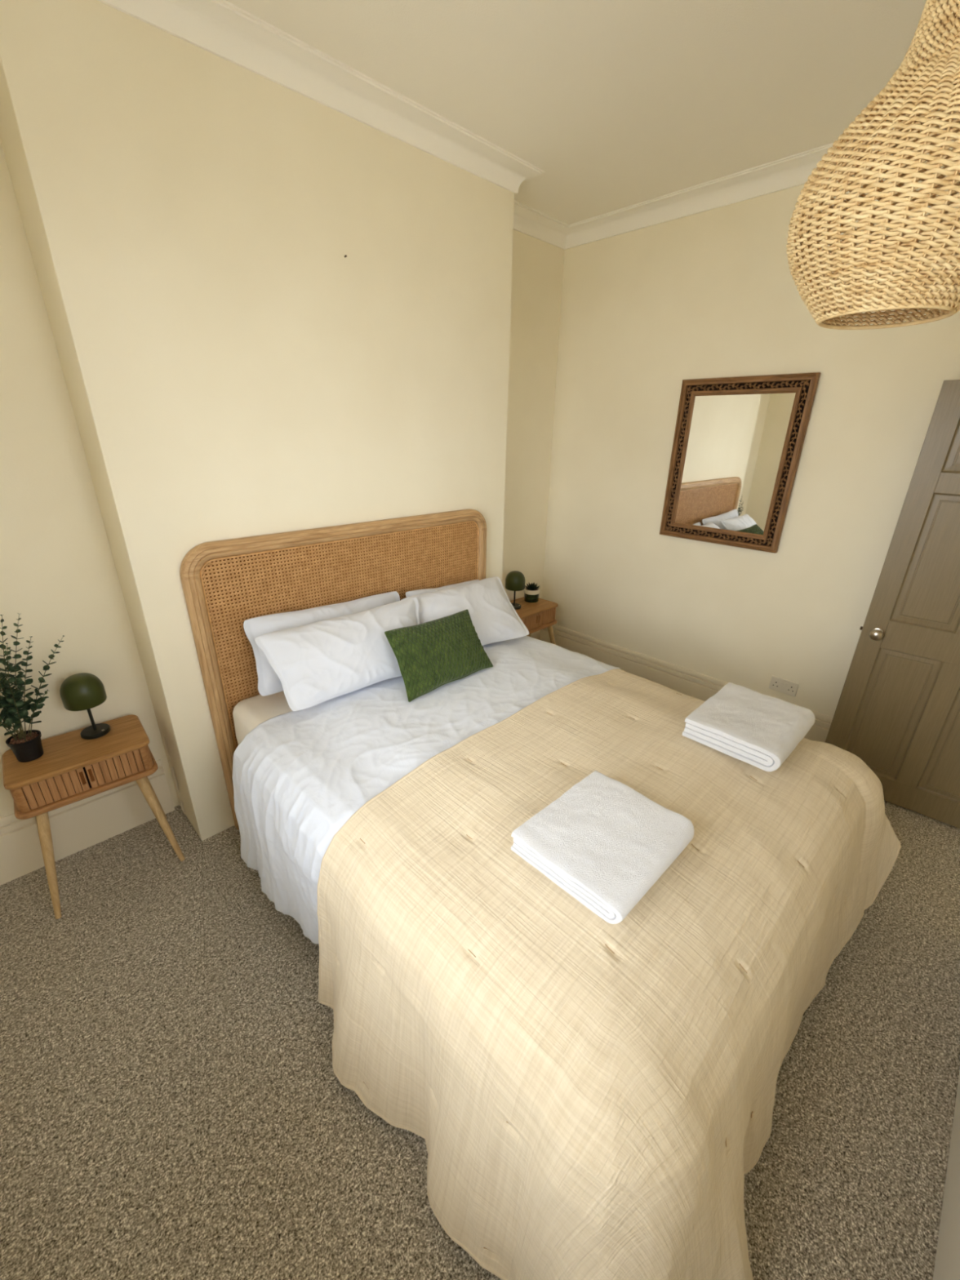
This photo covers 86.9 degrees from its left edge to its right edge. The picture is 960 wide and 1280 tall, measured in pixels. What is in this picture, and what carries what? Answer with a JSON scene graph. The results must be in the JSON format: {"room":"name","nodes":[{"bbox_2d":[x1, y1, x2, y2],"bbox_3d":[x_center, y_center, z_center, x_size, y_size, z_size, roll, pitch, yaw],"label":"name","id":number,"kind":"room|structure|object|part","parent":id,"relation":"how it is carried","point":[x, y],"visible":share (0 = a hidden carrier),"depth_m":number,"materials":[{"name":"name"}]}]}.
{"room":"bedroom","nodes":[
{"label":"bedroom","id":0,"kind":"room"},
{"bbox_2d":[0,0,514,840],"bbox_3d":[-0.669,-0.729,2.508,1.965,2.930,0.335,-20,30,-40],"label":"wall","id":1,"kind":"structure","parent":0,"point":[191,217],"depth_m":1.88,"materials":[{"name":"beige paint"}]},
{"bbox_2d":[164,737,185,814],"bbox_3d":[-1.442,0.648,2.389,0.011,0.440,0.038,-20,30,-40],"label":"trim","id":2,"kind":"structure","parent":1,"relation":"attached to","point":[166,748],"depth_m":2.38,"materials":[{"name":"beige paint"}]},
{"bbox_2d":[97,0,956,249],"bbox_3d":[0.137,-1.634,1.021,3.965,0.088,2.895,-20,30,-40],"label":"trim","id":3,"kind":"structure","parent":1,"relation":"attached to","point":[220,28],"depth_m":2.01,"materials":[{"name":"white paint"}]},
{"bbox_2d":[0,139,564,817],"bbox_3d":[-0.935,-0.755,2.561,3.965,2.930,0.120,-20,30,-40],"label":"wall","id":4,"kind":"structure","parent":0,"point":[58,571],"depth_m":1.99,"materials":[{"name":"beige paint"}]},
{"bbox_2d":[0,759,174,885],"bbox_3d":[-1.923,0.852,2.103,1.122,0.290,0.025,-20,30,-40],"label":"baseboard","id":5,"kind":"structure","parent":4,"relation":"attached to","point":[77,826],"depth_m":2.23,"materials":[{"name":"beige paint"}]},
{"bbox_2d":[530,630,540,639],"bbox_3d":[0.203,0.081,4.023,0.824,0.290,0.025,-20,30,-40],"label":"baseboard","id":6,"kind":"structure","parent":4,"relation":"attached to","point":[536,635],"depth_m":4.24,"materials":[{"name":"beige paint"}]},
{"bbox_2d":[0,800,959,1279],"bbox_3d":[0.094,1.093,2.133,4.405,0.120,3.335,-20,30,-40],"label":"floor","id":7,"kind":"structure","parent":0,"point":[174,1105],"depth_m":1.45,"materials":[{"name":"carpet"}]},
{"bbox_2d":[2,714,185,919],"bbox_3d":[-1.575,0.699,2.095,0.456,0.582,0.367,-18,29,-38],"label":"nightstand","id":8,"kind":"object","parent":7,"relation":"on","point":[71,768],"visible":1,"depth_m":1.95,"materials":[{"name":"brown wood"}]},
{"bbox_3d":[-1.747,0.537,1.916,0.034,0.110,0.280,-18,29,-38],"label":"panel","id":9,"kind":"part","parent":8,"relation":"part of","materials":[{"name":"brown wood"}]},
{"bbox_2d":[0,613,64,762],"bbox_3d":[-1.708,0.183,1.845,0.126,0.560,0.384,18,28,35],"label":"potted plant","id":10,"kind":"object","parent":8,"relation":"on","point":[26,746],"visible":1,"depth_m":1.87,"materials":[{"name":"green plant"}]},
{"bbox_3d":[-1.708,0.146,1.838,0.088,0.477,0.003,-20,30,-40],"label":"stem","id":11,"kind":"part","parent":10,"relation":"part of","materials":[{"name":"green plant"}]},
{"bbox_3d":[-1.726,0.316,1.827,0.093,0.173,0.058,-20,30,-40],"label":"stem","id":12,"kind":"part","parent":10,"relation":"part of","materials":[{"name":"green plant"}]},
{"bbox_3d":[-1.714,0.219,1.838,0.015,0.342,0.011,-20,30,-40],"label":"stem","id":13,"kind":"part","parent":10,"relation":"part of","materials":[{"name":"green plant"}]},
{"bbox_3d":[-1.696,0.196,1.842,0.069,0.382,0.004,-10,25,-24],"label":"stem","id":14,"kind":"part","parent":10,"relation":"part of","materials":[{"name":"green plant"}]},
{"bbox_3d":[-1.683,0.251,1.841,0.035,0.282,0.005,6,23,11],"label":"stem","id":15,"kind":"part","parent":10,"relation":"part of","materials":[{"name":"green plant"}]},
{"bbox_3d":[-1.682,0.143,1.853,0.004,0.472,0.119,18,28,35],"label":"stem","id":16,"kind":"part","parent":10,"relation":"part of","materials":[{"name":"green plant"}]},
{"bbox_3d":[-1.718,0.406,1.923,0.102,0.089,0.102,-20,30,-40],"label":"pot","id":17,"kind":"part","parent":10,"relation":"part of","materials":[{"name":"black plastic"}]},
{"bbox_3d":[-1.681,0.181,1.885,0.004,0.378,0.114,20,29,37],"label":"stem","id":18,"kind":"part","parent":10,"relation":"part of","materials":[{"name":"green plant"}]},
{"bbox_3d":[-1.662,0.280,1.903,0.111,0.183,0.003,-6,24,-16],"label":"stem","id":19,"kind":"part","parent":10,"relation":"part of","materials":[{"name":"green plant"}]},
{"bbox_3d":[-1.637,0.178,1.913,0.189,0.363,0.005,-20,30,-40],"label":"stem","id":20,"kind":"part","parent":10,"relation":"part of","materials":[{"name":"green plant"}]},
{"bbox_3d":[-1.632,0.849,1.927,0.037,0.434,0.141,-4,23,-12],"label":"leg","id":21,"kind":"part","parent":8,"relation":"part of","materials":[{"name":"brown wood"}]},
{"bbox_3d":[-1.522,0.527,1.940,0.013,0.058,0.002,-18,29,-38],"label":"finger pull","id":22,"kind":"part","parent":8,"relation":"part of","materials":[{"name":"brown wood"}]},
{"bbox_2d":[59,672,111,739],"bbox_3d":[-1.583,0.262,2.041,0.140,0.266,0.140,-20,30,-40],"label":"table lamp","id":23,"kind":"object","parent":8,"relation":"on","point":[81,691],"visible":1,"depth_m":1.98,"materials":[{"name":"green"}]},
{"bbox_3d":[-1.582,0.196,2.014,0.140,0.123,0.140,-20,30,-40],"label":"lamp shade","id":24,"kind":"part","parent":23,"relation":"part of","materials":[{"name":"green metal"}]},
{"bbox_3d":[-1.583,0.277,2.048,0.012,0.197,0.011,-20,30,-40],"label":"stem","id":25,"kind":"part","parent":23,"relation":"part of","materials":[{"name":"black metal"}]},
{"bbox_3d":[-1.595,0.551,2.060,0.456,0.022,0.300,-18,29,-38],"label":"panel","id":26,"kind":"part","parent":8,"relation":"part of","materials":[{"name":"brown wood"}]},
{"bbox_3d":[-1.502,0.520,1.956,0.013,0.058,0.002,-18,29,-38],"label":"finger pull","id":27,"kind":"part","parent":8,"relation":"part of","materials":[{"name":"brown wood"}]},
{"bbox_3d":[-1.450,0.439,2.162,0.034,0.110,0.280,-18,29,-38],"label":"panel","id":28,"kind":"part","parent":8,"relation":"part of","materials":[{"name":"brown wood"}]},
{"bbox_3d":[-1.528,0.682,2.329,0.037,0.432,0.103,5,23,11],"label":"leg","id":29,"kind":"part","parent":8,"relation":"part of","materials":[{"name":"brown wood"}]},
{"bbox_3d":[-1.358,0.758,2.152,0.141,0.434,0.037,8,24,17],"label":"leg","id":30,"kind":"part","parent":8,"relation":"part of","materials":[{"name":"brown wood"}]},
{"bbox_2d":[179,509,486,830],"bbox_3d":[0.110,0.338,2.042,1.631,1.345,1.962,-20,30,-40],"label":"headboard","id":31,"kind":"object","parent":7,"relation":"on","point":[226,584],"visible":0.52,"depth_m":2.25,"materials":[{"name":"brown wicker"}]},
{"bbox_3d":[-1.090,-0.304,1.949,0.125,0.125,0.044,-20,30,-40],"label":"headboard corner","id":32,"kind":"part","parent":31,"relation":"part of","materials":[{"name":"brown wood"}]},
{"bbox_3d":[-1.122,0.325,2.188,0.062,1.220,0.044,-20,30,-40],"label":"headboard post","id":33,"kind":"part","parent":31,"relation":"part of","materials":[{"name":"brown wood"}]},
{"bbox_2d":[232,690,292,744],"bbox_3d":[0.119,0.467,2.068,1.505,0.267,1.925,-20,30,-40],"label":"mattress","id":34,"kind":"object","parent":31,"relation":"on","point":[248,713],"visible":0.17,"depth_m":2.12,"materials":[{"name":"beige fabric"}]},
{"bbox_2d":[243,591,399,696],"bbox_3d":[-0.654,-0.019,2.314,0.793,0.299,0.162,-20,30,-40],"label":"pillow","id":35,"kind":"object","parent":34,"relation":"on","point":[268,682],"visible":0.32,"depth_m":2.15,"materials":[{"name":"white fabric"}]},
{"bbox_2d":[232,635,620,944],"bbox_3d":[0.249,0.646,1.974,1.759,0.656,1.773,-20,30,-40],"label":"duvet","id":36,"kind":"object","parent":34,"relation":"on","point":[299,776],"visible":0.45,"depth_m":1.86,"materials":[{"name":"white fabric"}]},
{"bbox_2d":[254,596,419,711],"bbox_3d":[-0.525,0.041,2.186,0.765,0.270,0.249,-17,29,-37],"label":"pillow","id":37,"kind":"object","parent":36,"relation":"on","point":[316,663],"visible":0.88,"depth_m":2.07,"materials":[{"name":"white fabric"}]},
{"bbox_2d":[384,608,493,702],"bbox_3d":[-0.172,0.047,2.237,0.531,0.234,0.226,-20,30,-40],"label":"cushion","id":38,"kind":"object","parent":36,"relation":"on","point":[430,655],"visible":1,"depth_m":2.17,"materials":[{"name":"green fabric"}]},
{"bbox_2d":[401,576,528,645],"bbox_3d":[-0.078,-0.131,2.632,0.706,0.255,0.340,-15,28,-34],"label":"pillow","id":39,"kind":"object","parent":36,"relation":"on","point":[494,618],"visible":0.66,"depth_m":2.60,"materials":[{"name":"white fabric"}]},
{"bbox_2d":[316,668,901,1279],"bbox_3d":[0.534,0.790,1.698,1.918,0.734,1.264,-20,30,-40],"label":"coverlet","id":40,"kind":"object","parent":36,"relation":"on","point":[589,1097],"visible":0.91,"depth_m":1.19,"materials":[{"name":"beige fabric"}]},
{"bbox_2d":[511,770,693,924],"bbox_3d":[0.326,0.512,1.319,0.380,0.065,0.320,-20,30,-40],"label":"towel","id":41,"kind":"object","parent":40,"relation":"on","point":[602,842],"visible":1,"depth_m":1.27,"materials":[{"name":"white fabric"}]},
{"bbox_2d":[681,682,815,771],"bbox_3d":[0.976,0.300,1.826,0.397,0.082,0.318,-20,30,-40],"label":"towel","id":42,"kind":"object","parent":40,"relation":"on","point":[758,730],"visible":1,"depth_m":1.76,"materials":[{"name":"white fabric"}]},
{"bbox_2d":[405,579,479,597],"bbox_3d":[-0.150,-0.180,2.781,0.151,0.249,0.565,21,30,40],"label":"pillow","id":43,"kind":"object","parent":34,"relation":"on","point":[413,593],"visible":0.07,"depth_m":2.70,"materials":[{"name":"white fabric"}]},
{"bbox_3d":[-0.550,-0.528,2.424,1.381,0.062,0.044,-20,30,-40],"label":"headboard rail","id":44,"kind":"part","parent":31,"relation":"part of","materials":[{"name":"brown wood"}]},
{"bbox_3d":[-0.011,-0.695,2.924,0.125,0.125,0.044,-20,30,-40],"label":"headboard corner","id":45,"kind":"part","parent":31,"relation":"part of","materials":[{"name":"brown wood"}]},
{"bbox_3d":[0.002,-0.083,3.204,0.062,1.220,0.044,-20,30,-40],"label":"headboard post","id":46,"kind":"part","parent":31,"relation":"part of","materials":[{"name":"brown wood"}]},
{"bbox_2d":[510,596,558,644],"bbox_3d":[0.347,0.028,3.769,0.456,0.582,0.367,-20,30,-40],"label":"nightstand","id":47,"kind":"object","parent":7,"relation":"on","point":[540,615],"visible":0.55,"depth_m":3.66,"materials":[{"name":"brown wood"}]},
{"bbox_2d":[505,570,525,609],"bbox_3d":[0.247,-0.356,3.586,0.140,0.266,0.140,-20,30,-40],"label":"table lamp","id":48,"kind":"object","parent":47,"relation":"on","point":[515,580],"visible":0.94,"depth_m":3.52,"materials":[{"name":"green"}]},
{"bbox_3d":[0.247,-0.341,3.592,0.012,0.197,0.011,-20,30,-40],"label":"stem","id":49,"kind":"part","parent":48,"relation":"part of","materials":[{"name":"black metal"}]},
{"bbox_3d":[0.248,-0.422,3.558,0.140,0.123,0.140,-20,30,-40],"label":"lamp shade","id":50,"kind":"part","parent":48,"relation":"part of","materials":[{"name":"green ceramic"}]},
{"bbox_2d":[524,582,539,602],"bbox_3d":[0.385,-0.356,3.762,0.117,0.134,0.117,-20,30,-40],"label":"succulent","id":51,"kind":"object","parent":47,"relation":"on","point":[531,592],"visible":0.99,"depth_m":3.73,"materials":[{"name":"green ceramic"}]},
{"bbox_3d":[0.325,-0.120,3.733,0.456,0.022,0.300,-20,30,-40],"label":"panel","id":52,"kind":"part","parent":47,"relation":"part of","materials":[{"name":"brown wood"}]},
{"bbox_3d":[0.562,0.084,3.835,0.141,0.434,0.037,7,24,15],"label":"leg","id":53,"kind":"part","parent":47,"relation":"part of","materials":[{"name":"brown wood"}]},
{"bbox_3d":[0.465,-0.234,3.841,0.034,0.110,0.280,-20,30,-40],"label":"panel","id":54,"kind":"part","parent":47,"relation":"part of","materials":[{"name":"brown wood"}]},
{"bbox_2d":[226,0,946,224],"bbox_3d":[0.138,-1.720,0.955,4.405,0.120,3.335,-20,30,-40],"label":"ceiling","id":55,"kind":"structure","parent":0,"point":[620,104],"depth_m":1.77,"materials":[{"name":"white paint"}]},
{"bbox_2d":[786,0,959,329],"bbox_3d":[0.844,-1.099,0.873,0.421,0.940,0.421,4,23,8],"label":"pendant light","id":56,"kind":"object","parent":55,"relation":"hanging from","point":[908,100],"visible":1,"depth_m":0.90,"materials":[{"name":"wicker"}]},
{"bbox_2d":[542,147,959,717],"bbox_3d":[1.538,-0.872,2.932,0.120,2.930,3.015,-20,30,-40],"label":"wall","id":57,"kind":"structure","parent":0,"point":[713,293],"depth_m":2.91,"materials":[{"name":"beige paint"}]},
{"bbox_2d":[539,624,832,742],"bbox_3d":[1.509,0.382,3.355,0.025,0.290,2.895,-20,30,-40],"label":"baseboard","id":58,"kind":"structure","parent":57,"relation":"attached to","point":[701,686],"depth_m":3.60,"materials":[{"name":"beige paint"}]},
{"bbox_2d":[659,372,820,553],"bbox_3d":[1.418,-0.999,2.887,0.032,0.895,0.700,-19,30,-40],"label":"wall mirror","id":59,"kind":"object","parent":57,"relation":"attached to","point":[738,443],"visible":1,"depth_m":2.85,"materials":[{"name":"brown mirror"}]},
{"bbox_3d":[1.188,-1.096,3.109,0.029,0.895,0.032,-19,30,-40],"label":"moulding","id":60,"kind":"part","parent":59,"relation":"part of","materials":[{"name":"brown wood"}]},
{"bbox_3d":[1.230,-1.079,3.071,0.025,0.771,0.026,-19,30,-40],"label":"moulding","id":61,"kind":"part","parent":59,"relation":"part of","materials":[{"name":"brown wood"}]},
{"bbox_3d":[1.411,-0.601,3.053,0.029,0.032,0.700,-19,30,-40],"label":"moulding","id":62,"kind":"part","parent":59,"relation":"part of","materials":[{"name":"brown wood"}]},
{"bbox_3d":[1.413,-0.656,3.032,0.025,0.026,0.576,-19,30,-40],"label":"moulding","id":63,"kind":"part","parent":59,"relation":"part of","materials":[{"name":"brown wood"}]},
{"bbox_2d":[675,392,795,534],"bbox_3d":[1.419,-1.000,2.889,0.002,0.727,0.532,-19,30,-40],"label":"mirror glass","id":64,"kind":"object","parent":59,"relation":"on","point":[735,444],"depth_m":2.87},
{"bbox_3d":[1.424,-1.343,2.744,0.025,0.026,0.576,-19,30,-40],"label":"moulding","id":65,"kind":"part","parent":59,"relation":"part of","materials":[{"name":"brown wood"}]},
{"bbox_3d":[1.423,-1.397,2.720,0.029,0.032,0.700,-19,30,-40],"label":"moulding","id":66,"kind":"part","parent":59,"relation":"part of","materials":[{"name":"brown wood"}]},
{"bbox_3d":[1.608,-0.920,2.705,0.025,0.771,0.026,-19,30,-40],"label":"moulding","id":67,"kind":"part","parent":59,"relation":"part of","materials":[{"name":"brown wood"}]},
{"bbox_3d":[1.647,-0.902,2.664,0.029,0.895,0.032,-19,30,-40],"label":"moulding","id":68,"kind":"part","parent":59,"relation":"part of","materials":[{"name":"brown wood"}]},
{"bbox_2d":[768,675,799,696],"bbox_3d":[1.798,0.273,3.000,0.012,0.086,0.146,-20,30,-40],"label":"power socket","id":69,"kind":"object","parent":57,"relation":"attached to","point":[784,686],"visible":1,"depth_m":3.00,"materials":[{"name":"beige plastic"}]},
{"bbox_3d":[1.166,0.140,0.501,4.325,2.930,0.240,-20,30,-40],"label":"wall","id":70,"kind":"structure","parent":0,"visible":0},
{"bbox_2d":[825,379,959,828],"bbox_3d":[2.157,-0.055,2.223,0.762,1.968,0.107,20,29,38],"label":"door","id":71,"kind":"structure","parent":70,"relation":"in","point":[897,710],"depth_m":2.39,"materials":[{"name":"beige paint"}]},
{"bbox_3d":[1.910,-0.028,2.439,0.053,0.053,0.061,20,29,38],"label":"knob","id":72,"kind":"part","parent":71,"relation":"part of","materials":[{"name":"silver metal"}]},
{"bbox_3d":[2.046,0.373,2.538,0.239,0.672,0.026,20,29,38],"label":"panel","id":73,"kind":"part","parent":71,"relation":"part of","materials":[{"name":"beige paint"}]},
{"bbox_3d":[2.161,0.786,2.595,0.562,0.130,0.036,20,29,38],"label":"rail","id":74,"kind":"part","parent":71,"relation":"part of","materials":[{"name":"beige paint"}]},
{"bbox_3d":[2.172,0.042,2.283,0.562,0.140,0.036,20,29,38],"label":"rail","id":75,"kind":"part","parent":71,"relation":"part of","materials":[{"name":"beige paint"}]},
{"bbox_3d":[2.057,-0.337,2.241,0.239,0.588,0.026,20,29,38],"label":"panel","id":76,"kind":"part","parent":71,"relation":"part of","materials":[{"name":"beige paint"}]},
{"bbox_3d":[2.286,0.460,2.341,0.239,0.672,0.026,20,29,38],"label":"panel","id":77,"kind":"part","parent":71,"relation":"part of","materials":[{"name":"beige paint"}]},
{"bbox_3d":[2.183,-0.605,2.013,0.562,0.085,0.036,20,29,38],"label":"rail","id":78,"kind":"part","parent":71,"relation":"part of","materials":[{"name":"beige paint"}]},
{"bbox_3d":[2.064,-0.805,2.045,0.239,0.257,0.026,20,29,38],"label":"panel","id":79,"kind":"part","parent":71,"relation":"part of","materials":[{"name":"beige paint"}]},
{"bbox_2d":[933,1070,959,1279],"bbox_3d":[0.758,1.445,0.839,2.970,0.250,0.028,-20,30,-40],"label":"baseboard","id":80,"kind":"structure","parent":70,"relation":"attached to","point":[947,1264],"depth_m":1.19,"materials":[{"name":"white paint"}]}
]}

